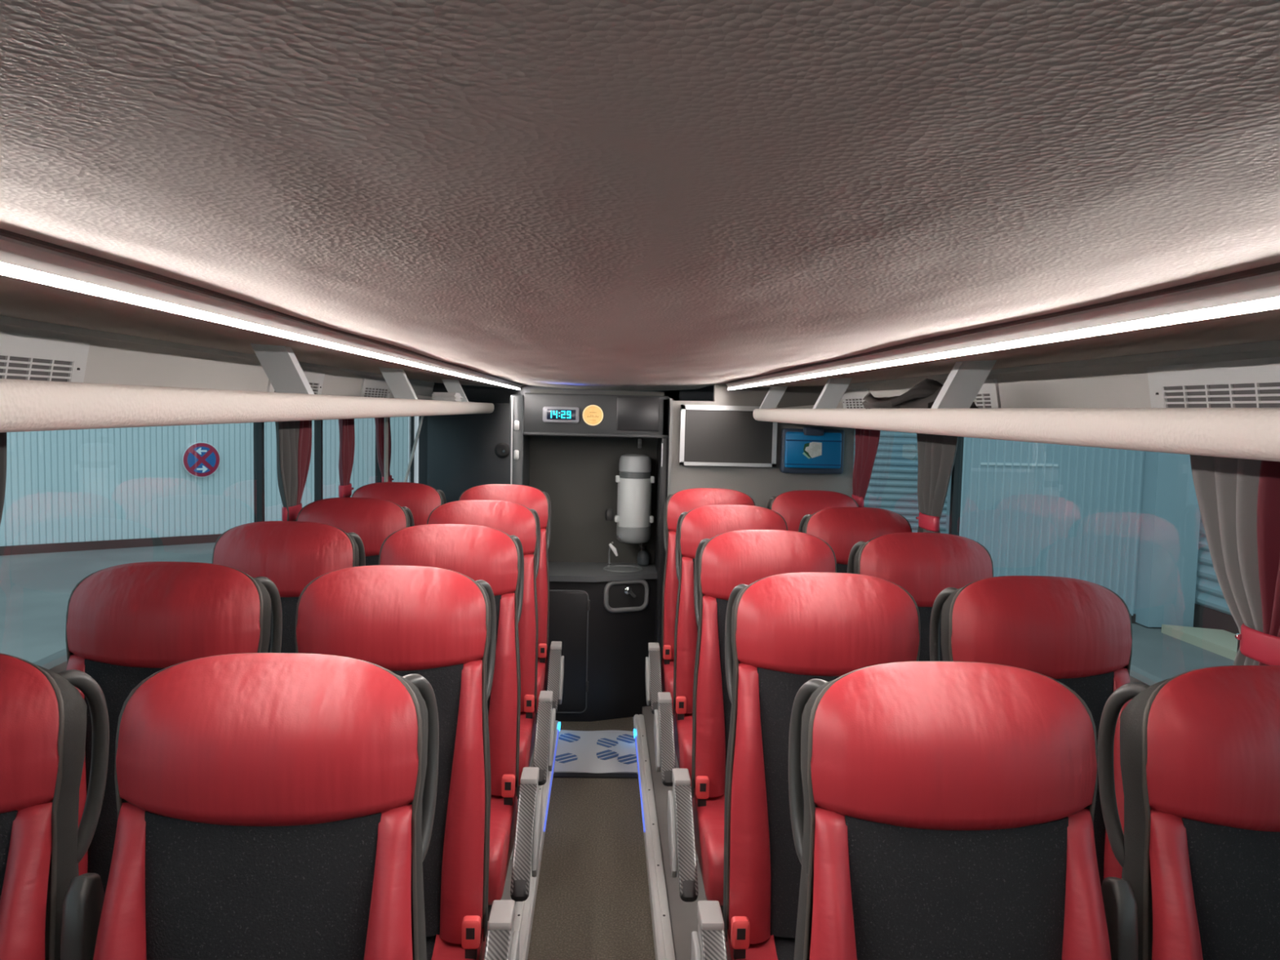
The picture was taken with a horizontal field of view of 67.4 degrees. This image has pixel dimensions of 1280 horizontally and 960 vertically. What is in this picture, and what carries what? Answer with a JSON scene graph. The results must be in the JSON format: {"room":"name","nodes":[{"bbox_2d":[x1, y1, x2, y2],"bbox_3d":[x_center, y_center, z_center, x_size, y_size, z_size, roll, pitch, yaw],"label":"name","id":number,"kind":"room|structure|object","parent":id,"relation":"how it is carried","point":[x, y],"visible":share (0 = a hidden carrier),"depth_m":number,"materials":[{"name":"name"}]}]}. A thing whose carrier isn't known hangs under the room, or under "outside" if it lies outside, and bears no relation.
{"room":"vehicle interior","nodes":[
{"label":"vehicle interior","id":0,"kind":"room"},
{"bbox_2d":[32,648,66,673],"bbox_3d":[-1.351,0.528,2.096,0.075,1.860,8.600,1,4,-2],"label":"wall","id":1,"kind":"structure","parent":0,"point":[56,662],"depth_m":2.21,"materials":[{"name":"grey plastic"}]},
{"bbox_2d":[0,432,6,524],"bbox_3d":[-1.294,0.166,1.734,0.051,0.564,0.490,1,4,-2],"label":"curtain","id":2,"kind":"object","parent":1,"relation":"hanging from","point":[2,435],"visible":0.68,"depth_m":1.95,"materials":[{"name":"grey fabric"}]},
{"bbox_2d":[0,331,89,382],"bbox_3d":[-1.197,-0.204,1.741,0.032,0.137,0.690,1,4,-2],"label":"air vent","id":3,"kind":"object","parent":1,"relation":"attached to","point":[22,357],"visible":0.71,"depth_m":1.92,"materials":[{"name":"white plastic"}]},
{"bbox_2d":[0,354,73,382],"bbox_3d":[-1.197,-0.201,1.741,0.017,0.065,0.596,1,4,-2],"label":"grille","id":4,"kind":"object","parent":3,"relation":"attached to","point":[47,367],"depth_m":1.92,"materials":[{"name":"white plastic"}]},
{"bbox_2d":[0,315,434,398],"bbox_3d":[-1.246,-0.238,2.043,0.100,0.200,8.600,1,4,-2],"label":"wall panel","id":5,"kind":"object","parent":1,"relation":"attached to","point":[113,358],"depth_m":2.50,"materials":[{"name":"white plastic"}]},
{"bbox_2d":[0,343,493,432],"bbox_3d":[-0.970,-0.205,1.785,0.492,0.189,8.060,1,4,-2],"label":"luggage rack","id":6,"kind":"object","parent":1,"relation":"attached to","point":[25,405],"visible":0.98,"depth_m":1.61,"materials":[{"name":"beige plastic"}]},
{"bbox_2d":[403,415,424,482],"bbox_3d":[-1.293,0.049,5.273,0.245,0.856,0.043,1,4,-2],"label":"handrail","id":7,"kind":"object","parent":6,"relation":"attached to","point":[421,417],"visible":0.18,"depth_m":5.25,"materials":[{"name":"white metal"}]},
{"bbox_2d":[431,391,462,401],"bbox_3d":[-0.878,-0.379,4.374,0.115,0.038,0.205,1,4,-2],"label":"paper stack","id":8,"kind":"object","parent":6,"relation":"on","point":[441,396],"visible":0.96,"depth_m":4.28,"materials":[{"name":"white"}]},
{"bbox_2d":[253,422,264,522],"bbox_3d":[-1.405,0.039,3.543,0.030,0.620,0.026,1,4,-2],"label":"trim","id":9,"kind":"structure","parent":1,"relation":"attached to","point":[259,427],"depth_m":3.53,"materials":[{"name":"black"}]},
{"bbox_2d":[275,420,311,520],"bbox_3d":[-1.371,0.013,3.803,0.051,0.564,0.442,1,4,-2],"label":"curtain","id":10,"kind":"object","parent":1,"relation":"hanging from","point":[294,438],"visible":0.65,"depth_m":3.75,"materials":[{"name":"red fabric"}]},
{"bbox_2d":[266,370,324,394],"bbox_3d":[-1.264,-0.337,3.540,0.032,0.137,0.600,1,4,-2],"label":"air vent","id":11,"kind":"object","parent":1,"relation":"attached to","point":[315,380],"visible":0.3,"depth_m":3.72,"materials":[{"name":"white plastic"}]},
{"bbox_2d":[308,382,319,394],"bbox_3d":[-1.264,-0.334,3.540,0.017,0.065,0.506,1,4,-2],"label":"grille","id":12,"kind":"object","parent":11,"relation":"attached to","point":[314,385],"depth_m":3.76,"materials":[{"name":"white plastic"}]},
{"bbox_2d":[314,419,323,501],"bbox_3d":[-1.433,-0.015,4.280,0.030,0.620,0.026,1,4,-2],"label":"trim","id":13,"kind":"structure","parent":1,"relation":"attached to","point":[318,453],"depth_m":4.26,"materials":[{"name":"black"}]},
{"bbox_2d":[338,418,355,497],"bbox_3d":[-1.400,-0.044,4.575,0.048,0.564,0.252,1,4,-2],"label":"curtain","id":14,"kind":"object","parent":1,"relation":"hanging from","point":[346,426],"visible":0.66,"depth_m":4.53,"materials":[{"name":"red fabric"}]},
{"bbox_2d":[360,377,390,398],"bbox_3d":[-1.310,-0.428,4.766,0.032,0.137,0.580,1,4,-2],"label":"air vent","id":15,"kind":"object","parent":1,"relation":"attached to","point":[371,388],"visible":0.66,"depth_m":4.71,"materials":[{"name":"white plastic"}]},
{"bbox_2d":[364,386,388,397],"bbox_3d":[-1.310,-0.425,4.766,0.017,0.065,0.486,1,4,-2],"label":"grille","id":16,"kind":"object","parent":15,"relation":"attached to","point":[373,392],"depth_m":4.78,"materials":[{"name":"white plastic"}]},
{"bbox_2d":[375,432,382,482],"bbox_3d":[-1.475,-0.100,5.416,0.030,0.620,0.026,1,4,-2],"label":"trim","id":17,"kind":"structure","parent":1,"relation":"attached to","point":[378,474],"depth_m":5.41,"materials":[{"name":"black"}]},
{"bbox_2d":[374,417,393,482],"bbox_3d":[-1.429,-0.102,5.358,0.048,0.564,0.402,1,4,-2],"label":"curtain","id":18,"kind":"object","parent":1,"relation":"hanging from","point":[380,422],"visible":0.44,"depth_m":5.28,"materials":[{"name":"red fabric"}]},
{"bbox_2d":[408,416,414,482],"bbox_3d":[-1.510,-0.169,6.353,0.030,0.620,0.026,1,4,-2],"label":"trim","id":19,"kind":"structure","parent":1,"relation":"attached to","point":[411,419],"depth_m":6.34,"materials":[{"name":"black"}]},
{"bbox_2d":[275,420,300,520],"bbox_3d":[-1.368,0.019,3.715,0.045,0.564,0.266,1,4,-2],"label":"drape","id":20,"kind":"object","parent":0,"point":[287,433],"depth_m":3.71,"materials":[{"name":"grey fabric"}]},
{"bbox_2d":[501,749,534,903],"bbox_3d":[-0.880,1.470,2.183,1.030,0.110,8.600,1,4,-2],"label":"floor","id":21,"kind":"structure","parent":0,"point":[506,894],"depth_m":3.22,"materials":[{"name":"plastic"}]},
{"bbox_2d":[0,653,109,959],"bbox_3d":[-1.006,0.873,1.169,0.489,1.223,0.661,1,4,-2],"label":"seat","id":22,"kind":"object","parent":21,"relation":"on","point":[49,910],"visible":1,"depth_m":1.33,"materials":[{"name":"red leather"}]},
{"bbox_2d":[65,561,282,895],"bbox_3d":[-1.036,0.814,1.956,0.489,1.223,0.661,1,4,-2],"label":"seat","id":23,"kind":"object","parent":21,"relation":"on","point":[127,624],"visible":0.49,"depth_m":2.09,"materials":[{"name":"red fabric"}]},
{"bbox_2d":[93,653,439,959],"bbox_3d":[-0.489,0.883,1.188,0.530,1.223,0.664,1,4,-2],"label":"seat","id":24,"kind":"object","parent":21,"relation":"on","point":[270,806],"visible":1,"depth_m":1.32,"materials":[{"name":"red leather"}]},
{"bbox_2d":[212,520,365,653],"bbox_3d":[-1.065,0.756,2.743,0.489,1.223,0.661,1,4,-2],"label":"seat","id":25,"kind":"object","parent":21,"relation":"on","point":[291,554],"visible":0.23,"depth_m":2.88,"materials":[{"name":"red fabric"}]},
{"bbox_2d":[296,497,414,565],"bbox_3d":[-1.095,0.698,3.530,0.489,1.223,0.661,1,4,-2],"label":"seat","id":26,"kind":"object","parent":21,"relation":"on","point":[373,519],"visible":0.2,"depth_m":3.67,"materials":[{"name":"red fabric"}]},
{"bbox_2d":[383,417,388,482],"bbox_3d":[-1.336,0.419,5.048,0.052,1.545,0.051,1,4,-2],"label":"pole","id":27,"kind":"object","parent":21,"relation":"on","point":[386,419],"visible":0.08,"depth_m":5.00,"materials":[{"name":"grey"}]},
{"bbox_2d":[351,481,446,525],"bbox_3d":[-1.125,0.639,4.318,0.489,1.223,0.661,1,4,-2],"label":"seat","id":28,"kind":"object","parent":21,"relation":"on","point":[421,500],"visible":0.15,"depth_m":4.47,"materials":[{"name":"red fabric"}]},
{"bbox_2d":[294,564,519,959],"bbox_3d":[-0.518,0.825,1.975,0.530,1.223,0.664,1,4,-2],"label":"seat","id":29,"kind":"object","parent":21,"relation":"on","point":[437,624],"visible":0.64,"depth_m":2.10,"materials":[{"name":"red leather"}]},
{"bbox_2d":[378,524,542,941],"bbox_3d":[-0.548,0.766,2.762,0.530,1.223,0.664,1,4,-2],"label":"seat","id":30,"kind":"object","parent":21,"relation":"on","point":[493,556],"visible":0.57,"depth_m":2.88,"materials":[{"name":"red leather"}]},
{"bbox_2d":[426,499,555,859],"bbox_3d":[-0.577,0.708,3.549,0.530,1.223,0.664,1,4,-2],"label":"seat","id":31,"kind":"object","parent":21,"relation":"on","point":[513,518],"visible":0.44,"depth_m":3.67,"materials":[{"name":"red leather"}]},
{"bbox_2d":[458,484,564,767],"bbox_3d":[-0.607,0.650,4.337,0.530,1.223,0.664,1,4,-2],"label":"seat","id":32,"kind":"object","parent":21,"relation":"on","point":[531,497],"visible":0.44,"depth_m":4.47,"materials":[{"name":"red leather"}]},
{"bbox_2d":[513,720,559,959],"bbox_3d":[-0.306,1.501,1.379,0.055,0.071,6.950,1,4,-2],"label":"trim","id":33,"kind":"structure","parent":21,"relation":"attached to","point":[524,910],"depth_m":3.06,"materials":[{"name":"silver metal"}]},
{"bbox_2d":[543,722,560,831],"bbox_3d":[-0.381,1.269,4.209,0.010,0.016,1.230,1,4,-2],"label":"floor light","id":34,"kind":"object","parent":33,"relation":"attached to","point":[559,723],"visible":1,"depth_m":4.11,"materials":[{"name":"blue"}]},
{"bbox_2d":[509,389,669,721],"bbox_3d":[-0.281,0.386,5.187,0.814,1.740,0.478,1,4,-2],"label":"kitchenette unit","id":35,"kind":"object","parent":21,"relation":"on","point":[606,607],"visible":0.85,"depth_m":5.07,"materials":[{"name":"grey laminate"}]},
{"bbox_2d":[542,406,579,422],"bbox_3d":[-0.403,-0.333,4.895,0.185,0.080,0.024,1,4,-2],"label":"digital clock","id":36,"kind":"object","parent":35,"relation":"attached to","point":[550,414],"visible":1,"depth_m":4.89,"materials":[{"name":"grey metal"}]},
{"bbox_2d":[582,404,603,425],"bbox_3d":[-0.241,-0.331,4.911,0.106,0.106,0.005,1,4,-2],"label":"round sticker","id":37,"kind":"object","parent":35,"relation":"attached to","point":[593,415],"visible":1,"depth_m":4.91,"materials":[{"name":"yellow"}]},
{"bbox_2d":[548,561,657,582],"bbox_3d":[-0.267,0.496,5.189,0.710,0.030,0.452,1,4,-2],"label":"countertop","id":38,"kind":"structure","parent":35,"relation":"on","point":[564,571],"depth_m":5.08,"materials":[{"name":"grey"}]},
{"bbox_2d":[606,542,613,566],"bbox_3d":[-0.165,0.406,5.252,0.035,0.146,0.066,1,4,-2],"label":"faucet","id":39,"kind":"object","parent":35,"relation":"on","point":[609,548],"depth_m":5.27,"materials":[{"name":"silver metal"}]},
{"bbox_2d":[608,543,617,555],"bbox_3d":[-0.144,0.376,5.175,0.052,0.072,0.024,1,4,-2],"label":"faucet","id":40,"kind":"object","parent":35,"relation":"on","point":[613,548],"depth_m":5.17,"materials":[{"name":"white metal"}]},
{"bbox_2d":[603,564,642,572],"bbox_3d":[-0.092,0.488,5.200,0.216,0.021,0.216,1,4,-2],"label":"sink bowl","id":41,"kind":"object","parent":35,"relation":"on","point":[606,568],"depth_m":5.20,"materials":[{"name":"silver metal"}]},
{"bbox_2d":[604,453,654,551],"bbox_3d":[-0.059,0.119,5.278,0.264,0.528,0.234,1,4,-2],"label":"urn","id":42,"kind":"object","parent":35,"relation":"attached to","point":[633,518],"visible":1,"depth_m":5.18,"materials":[{"name":"grey metal"}]},
{"bbox_2d":[637,438,641,448],"bbox_3d":[-0.001,-0.202,5.339,0.022,0.053,0.068,1,4,-2],"label":"hook","id":43,"kind":"object","parent":35,"relation":"attached to","point":[639,440],"visible":1,"depth_m":5.34,"materials":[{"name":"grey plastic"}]},
{"bbox_2d":[636,545,649,565],"bbox_3d":[0.019,0.420,5.350,0.072,0.110,0.071,1,4,-2],"label":"soap bottle","id":44,"kind":"object","parent":35,"relation":"on","point":[643,557],"visible":0.84,"depth_m":5.33,"materials":[{"name":"grey plastic"}]},
{"bbox_2d":[418,382,713,484],"bbox_3d":[-0.224,0.244,6.457,2.505,1.840,0.050,1,4,-2],"label":"wall","id":45,"kind":"structure","parent":0,"point":[473,393],"depth_m":6.35,"materials":[{"name":"black plastic"}]},
{"bbox_2d":[0,274,515,389],"bbox_3d":[-0.918,-0.328,2.049,0.552,0.088,8.600,1,4,-2],"label":"trim","id":46,"kind":"structure","parent":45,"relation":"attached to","point":[20,298],"depth_m":1.73,"materials":[{"name":"grey plastic"}]},
{"bbox_2d":[426,403,510,502],"bbox_3d":[-1.085,0.295,6.375,0.660,1.610,0.055,1,4,-2],"label":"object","id":47,"kind":"structure","parent":45,"relation":"in","point":[465,451],"depth_m":6.34,"materials":[{"name":"grey plastic"}]},
{"bbox_2d":[527,716,655,959],"bbox_3d":[-0.120,1.510,2.215,0.382,0.060,8.600,1,4,-2],"label":"floor","id":48,"kind":"structure","parent":0,"point":[593,899],"depth_m":3.39,"materials":[{"name":"carpet"}]},
{"bbox_2d":[553,729,637,778],"bbox_3d":[-0.202,1.299,4.577,0.397,0.012,0.616,1,4,-2],"label":"step","id":49,"kind":"structure","parent":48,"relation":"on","point":[611,753],"depth_m":4.53,"materials":[{"name":"white"}]},
{"bbox_2d":[555,752,577,763],"bbox_3d":[-0.345,1.298,4.482,0.114,0.002,0.096,-2,5,-37],"label":"print","id":50,"kind":"object","parent":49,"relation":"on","point":[561,757],"depth_m":4.48,"materials":[{"name":"blue paint"}]},
{"bbox_2d":[558,733,580,742],"bbox_3d":[-0.352,1.277,4.760,0.118,0.002,0.091,4,5,37],"label":"print","id":51,"kind":"object","parent":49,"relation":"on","point":[562,737],"depth_m":4.76,"materials":[{"name":"blue paint"}]},
{"bbox_2d":[596,749,618,759],"bbox_3d":[-0.160,1.298,4.535,0.115,0.002,0.091,-2,6,-42],"label":"print","id":52,"kind":"object","parent":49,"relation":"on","point":[602,754],"depth_m":4.54,"materials":[{"name":"blue"}]},
{"bbox_2d":[596,737,618,747],"bbox_3d":[-0.166,1.286,4.701,0.115,0.002,0.091,4,5,37],"label":"print","id":53,"kind":"object","parent":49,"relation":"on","point":[601,742],"depth_m":4.70,"materials":[{"name":"blue paint"}]},
{"bbox_2d":[616,733,635,742],"bbox_3d":[-0.060,1.284,4.767,0.118,0.002,0.091,4,5,37],"label":"print","id":54,"kind":"object","parent":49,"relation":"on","point":[620,738],"depth_m":4.77,"materials":[{"name":"blue"}]},
{"bbox_2d":[617,754,636,764],"bbox_3d":[-0.049,1.304,4.488,0.116,0.002,0.096,-2,5,-37],"label":"print","id":55,"kind":"object","parent":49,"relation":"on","point":[621,758],"depth_m":4.48,"materials":[{"name":"blue paint"}]},
{"bbox_2d":[0,0,1279,391],"bbox_3d":[-0.043,-0.315,2.107,1.135,0.077,8.650,1,4,-2],"label":"ceiling","id":56,"kind":"structure","parent":0,"point":[634,195],"depth_m":0.48,"materials":[{"name":"beige fabric"}]},
{"bbox_2d":[0,228,523,390],"bbox_3d":[-0.624,-0.300,2.043,0.038,0.048,8.564,1,4,-2],"label":"led light strip","id":57,"kind":"object","parent":56,"relation":"attached to","point":[21,256],"visible":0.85,"depth_m":1.21,"materials":[{"name":"white plastic"}]},
{"bbox_2d":[724,262,1279,390],"bbox_3d":[0.569,-0.216,1.312,0.038,0.048,7.004,1,4,-2],"label":"led light strip","id":58,"kind":"object","parent":56,"relation":"attached to","point":[1256,289],"visible":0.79,"depth_m":1.23,"materials":[{"name":"white plastic"}]},
{"bbox_2d":[642,706,704,959],"bbox_3d":[0.664,1.501,2.243,1.088,0.110,8.600,1,4,-2],"label":"seat platform edge","id":59,"kind":"structure","parent":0,"point":[682,914],"depth_m":3.26,"materials":[{"name":"plastic"}]},
{"bbox_2d":[633,714,675,959],"bbox_3d":[0.126,1.506,1.451,0.050,0.071,7.060,1,4,-2],"label":"trim","id":60,"kind":"structure","parent":59,"relation":"attached to","point":[661,925],"depth_m":3.38,"materials":[{"name":"silver metal"}]},
{"bbox_2d":[633,728,645,832],"bbox_3d":[-0.006,1.280,4.179,0.009,0.016,1.140,1,4,-2],"label":"floor light","id":61,"kind":"object","parent":60,"relation":"attached to","point":[634,731],"visible":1,"depth_m":4.08,"materials":[{"name":"blue"}]},
{"bbox_2d":[644,488,755,768],"bbox_3d":[0.296,0.668,4.372,0.530,1.223,0.664,1,4,-2],"label":"seat","id":62,"kind":"object","parent":59,"relation":"on","point":[685,500],"visible":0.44,"depth_m":4.48,"materials":[{"name":"red leather"}]},
{"bbox_2d":[653,504,787,860],"bbox_3d":[0.326,0.726,3.585,0.530,1.223,0.664,1,4,-2],"label":"seat","id":63,"kind":"object","parent":59,"relation":"on","point":[698,524],"visible":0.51,"depth_m":3.69,"materials":[{"name":"red leather"}]},
{"bbox_2d":[667,529,836,917],"bbox_3d":[0.355,0.784,2.797,0.530,1.223,0.664,1,4,-2],"label":"seat","id":64,"kind":"object","parent":59,"relation":"on","point":[726,561],"visible":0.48,"depth_m":2.90,"materials":[{"name":"red leather"}]},
{"bbox_2d":[690,572,920,959],"bbox_3d":[0.385,0.843,2.010,0.530,1.223,0.664,1,4,-2],"label":"seat","id":65,"kind":"object","parent":59,"relation":"on","point":[786,631],"visible":0.65,"depth_m":2.14,"materials":[{"name":"red leather"}]},
{"bbox_2d":[765,489,857,531],"bbox_3d":[0.809,0.678,4.393,0.489,1.223,0.661,1,4,-2],"label":"seat","id":66,"kind":"object","parent":59,"relation":"on","point":[793,506],"visible":0.16,"depth_m":4.54,"materials":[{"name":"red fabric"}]},
{"bbox_2d":[798,506,911,573],"bbox_3d":[0.838,0.736,3.606,0.489,1.223,0.661,1,4,-2],"label":"seat","id":67,"kind":"object","parent":59,"relation":"on","point":[841,527],"visible":0.23,"depth_m":3.75,"materials":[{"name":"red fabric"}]},
{"bbox_2d":[847,532,993,661],"bbox_3d":[0.868,0.795,2.818,0.489,1.223,0.661,1,4,-2],"label":"seat","id":68,"kind":"object","parent":59,"relation":"on","point":[924,564],"visible":0.23,"depth_m":2.96,"materials":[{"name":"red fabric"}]},
{"bbox_2d":[788,661,1111,959],"bbox_3d":[0.414,0.901,1.223,0.530,1.223,0.664,1,4,-2],"label":"seat","id":69,"kind":"object","parent":59,"relation":"on","point":[940,810],"visible":1,"depth_m":1.36,"materials":[{"name":"red leather"}]},
{"bbox_2d":[929,575,1132,885],"bbox_3d":[0.897,0.853,2.031,0.489,1.223,0.661,1,4,-2],"label":"seat","id":70,"kind":"object","parent":59,"relation":"on","point":[1077,633],"visible":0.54,"depth_m":2.17,"materials":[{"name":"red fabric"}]},
{"bbox_2d":[1097,665,1279,959],"bbox_3d":[0.927,0.911,1.244,0.489,1.223,0.661,1,4,-2],"label":"seat","id":71,"kind":"object","parent":59,"relation":"on","point":[1197,852],"visible":1,"depth_m":1.38,"materials":[{"name":"red leather"}]},
{"bbox_2d":[670,383,854,507],"bbox_3d":[0.614,0.397,4.974,0.939,1.790,0.050,1,4,-2],"label":"wall","id":72,"kind":"structure","parent":0,"point":[760,483],"depth_m":4.91,"materials":[{"name":"grey plastic"}]},
{"bbox_2d":[662,398,672,692],"bbox_3d":[0.134,0.419,5.128,0.012,1.700,0.412,1,4,-2],"label":"trim","id":73,"kind":"structure","parent":72,"relation":"attached to","point":[670,399],"depth_m":4.88,"materials":[{"name":"grey"}]},
{"bbox_2d":[679,404,777,466],"bbox_3d":[0.448,-0.224,4.875,0.490,0.306,0.044,1,4,-2],"label":"tv monitor","id":74,"kind":"object","parent":72,"relation":"attached to","point":[710,435],"visible":0.82,"depth_m":4.86,"materials":[{"name":"black plastic"}]},
{"bbox_2d":[779,426,844,474],"bbox_3d":[0.878,-0.152,4.866,0.317,0.239,0.105,1,4,-2],"label":"case","id":75,"kind":"object","parent":72,"relation":"attached to","point":[808,449],"visible":1,"depth_m":4.83,"materials":[{"name":"blue plastic"}]},
{"bbox_2d":[731,307,1279,390],"bbox_3d":[0.859,-0.235,1.359,0.547,0.092,7.080,1,4,-2],"label":"trim","id":76,"kind":"structure","parent":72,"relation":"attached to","point":[1262,326],"depth_m":1.72,"materials":[{"name":"grey plastic"}]},
{"bbox_2d":[1129,663,1164,698],"bbox_3d":[1.207,0.579,2.195,0.075,1.860,8.600,1,4,-2],"label":"wall","id":77,"kind":"structure","parent":0,"point":[1137,674],"depth_m":2.30,"materials":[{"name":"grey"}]},
{"bbox_2d":[841,388,869,408],"bbox_3d":[1.023,-0.359,4.547,0.032,0.137,0.480,1,4,-2],"label":"air vent","id":78,"kind":"object","parent":77,"relation":"attached to","point":[854,398],"visible":0.52,"depth_m":4.54,"materials":[{"name":"white plastic"}]},
{"bbox_2d":[844,398,865,408],"bbox_3d":[1.023,-0.356,4.548,0.017,0.065,0.386,1,4,-2],"label":"grille","id":79,"kind":"object","parent":78,"relation":"attached to","point":[849,402],"depth_m":4.57,"materials":[{"name":"white plastic"}]},
{"bbox_2d":[851,428,880,506],"bbox_3d":[1.081,0.006,4.657,0.048,0.564,0.402,1,4,-2],"label":"curtain","id":80,"kind":"object","parent":77,"relation":"hanging from","point":[867,441],"visible":0.64,"depth_m":4.62,"materials":[{"name":"red fabric"}]},
{"bbox_2d":[915,433,958,533],"bbox_3d":[1.118,0.080,3.670,0.048,0.564,0.382,1,4,-2],"label":"curtain","id":81,"kind":"object","parent":77,"relation":"hanging from","point":[936,454],"visible":0.7,"depth_m":3.63,"materials":[{"name":"grey fabric"}]},
{"bbox_2d":[930,435,958,533],"bbox_3d":[1.123,0.087,3.573,0.043,0.564,0.187,1,4,-2],"label":"drape","id":82,"kind":"object","parent":81,"relation":"hanging from","point":[944,448],"depth_m":3.59,"materials":[{"name":"grey fabric"}]},
{"bbox_2d":[948,436,964,535],"bbox_3d":[1.170,0.097,3.563,0.030,0.620,0.026,1,4,-2],"label":"trim","id":83,"kind":"structure","parent":77,"relation":"attached to","point":[957,473],"depth_m":3.55,"materials":[{"name":"black"}]},
{"bbox_2d":[940,378,1000,408],"bbox_3d":[1.075,-0.257,3.177,0.032,0.137,0.550,1,4,-2],"label":"air vent","id":84,"kind":"object","parent":77,"relation":"attached to","point":[988,397],"visible":0.16,"depth_m":2.96,"materials":[{"name":"white plastic"}]},
{"bbox_2d":[973,392,991,408],"bbox_3d":[1.074,-0.254,3.177,0.017,0.065,0.456,1,4,-2],"label":"grille","id":85,"kind":"object","parent":84,"relation":"attached to","point":[983,400],"depth_m":3.01,"materials":[{"name":"white plastic"}]},
{"bbox_2d":[752,360,1279,462],"bbox_3d":[0.928,-0.129,1.345,0.467,0.189,7.030,1,4,-2],"label":"luggage rack","id":86,"kind":"object","parent":77,"relation":"attached to","point":[1249,433],"visible":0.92,"depth_m":1.60,"materials":[{"name":"beige plastic"}]},
{"bbox_2d":[862,378,977,408],"bbox_3d":[0.804,-0.218,2.740,0.272,0.145,0.268,5,6,40],"label":"cloth bundle","id":87,"kind":"object","parent":86,"relation":"on","point":[924,393],"visible":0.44,"depth_m":2.69,"materials":[{"name":"grey fabric"}]},
{"bbox_2d":[839,340,1279,408],"bbox_3d":[1.180,-0.134,1.379,0.100,0.200,7.080,1,4,-2],"label":"wall panel","id":88,"kind":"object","parent":77,"relation":"attached to","point":[1122,381],"depth_m":2.36,"materials":[{"name":"white plastic"}]},
{"bbox_2d":[1146,356,1279,408],"bbox_3d":[1.129,-0.148,1.715,0.032,0.137,0.755,1,4,-2],"label":"air vent","id":89,"kind":"object","parent":77,"relation":"attached to","point":[1247,383],"visible":0.73,"depth_m":1.86,"materials":[{"name":"white plastic"}]},
{"bbox_2d":[1162,381,1279,408],"bbox_3d":[1.129,-0.145,1.715,0.017,0.065,0.661,1,4,-2],"label":"grille","id":90,"kind":"object","parent":89,"relation":"attached to","point":[1175,394],"depth_m":1.85,"materials":[{"name":"white plastic"}]},
{"bbox_2d":[1190,454,1279,665],"bbox_3d":[1.187,0.217,1.822,0.050,0.564,0.512,1,4,-2],"label":"curtain","id":91,"kind":"object","parent":77,"relation":"hanging from","point":[1238,500],"visible":0.62,"depth_m":1.86,"materials":[{"name":"grey fabric"}]},
{"bbox_2d":[1257,460,1279,665],"bbox_3d":[1.192,0.225,1.715,0.045,0.564,0.298,1,4,-2],"label":"drape","id":92,"kind":"object","parent":91,"relation":"hanging from","point":[1268,473],"depth_m":1.80,"materials":[{"name":"red fabric"}]},
{"bbox_2d":[1236,631,1239,652],"bbox_3d":[1.232,0.218,1.929,0.030,0.620,0.026,1,4,-2],"label":"trim","id":93,"kind":"structure","parent":77,"relation":"attached to","point":[1238,641],"depth_m":1.95,"materials":[{"name":"black"}]},
{"label":"outside","id":94,"kind":"structure","parent":0,"visible":0},
{"bbox_2d":[0,457,1234,723],"bbox_3d":[-1.005,1.243,25.141,120.000,0.200,90.000,1,4,-2],"label":"ground","id":95,"kind":"structure","parent":94,"point":[36,589],"depth_m":13.90,"materials":[{"name":"concrete"}]},
{"bbox_2d":[0,416,418,555],"bbox_3d":[-10.918,-1.919,18.664,35.096,6.600,0.414,-2,5,-37],"label":"ribbed hall","id":96,"kind":"object","parent":95,"relation":"on","point":[93,489],"visible":0.07,"depth_m":19.43,"materials":[{"name":"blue metal"}]},
{"bbox_2d":[182,442,220,477],"bbox_3d":[-9.141,-0.425,19.981,0.730,0.730,0.180,-2,5,-37],"label":"sign","id":97,"kind":"object","parent":96,"relation":"attached to","point":[201,460],"visible":1,"depth_m":19.91,"materials":[{"name":"blue metal"}]},
{"bbox_2d":[853,431,1238,634],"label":"window","id":98,"kind":"structure","parent":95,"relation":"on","point":[1128,523],"depth_m":14.08,"materials":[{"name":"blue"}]},
{"bbox_2d":[853,431,947,533],"bbox_3d":[4.058,-1.268,17.215,4.317,5.997,0.105,2,4,11],"label":"shutter","id":99,"kind":"object","parent":98,"relation":"hanging from","point":[893,482],"depth_m":17.16,"materials":[{"name":"teal"}]},
{"bbox_2d":[1195,516,1231,615],"bbox_3d":[8.337,-0.299,10.124,0.105,4.796,7.600,1,4,-2],"label":"shutter","id":100,"kind":"object","parent":98,"relation":"hanging from","point":[1209,596],"depth_m":13.77,"materials":[{"name":"teal"}]},
{"bbox_2d":[1161,624,1237,660],"bbox_3d":[7.916,2.389,10.107,0.700,0.120,7.200,1,4,-2],"label":"kerb","id":101,"kind":"object","parent":95,"relation":"on","point":[1222,642],"visible":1,"depth_m":12.96,"materials":[{"name":"beige stone"}]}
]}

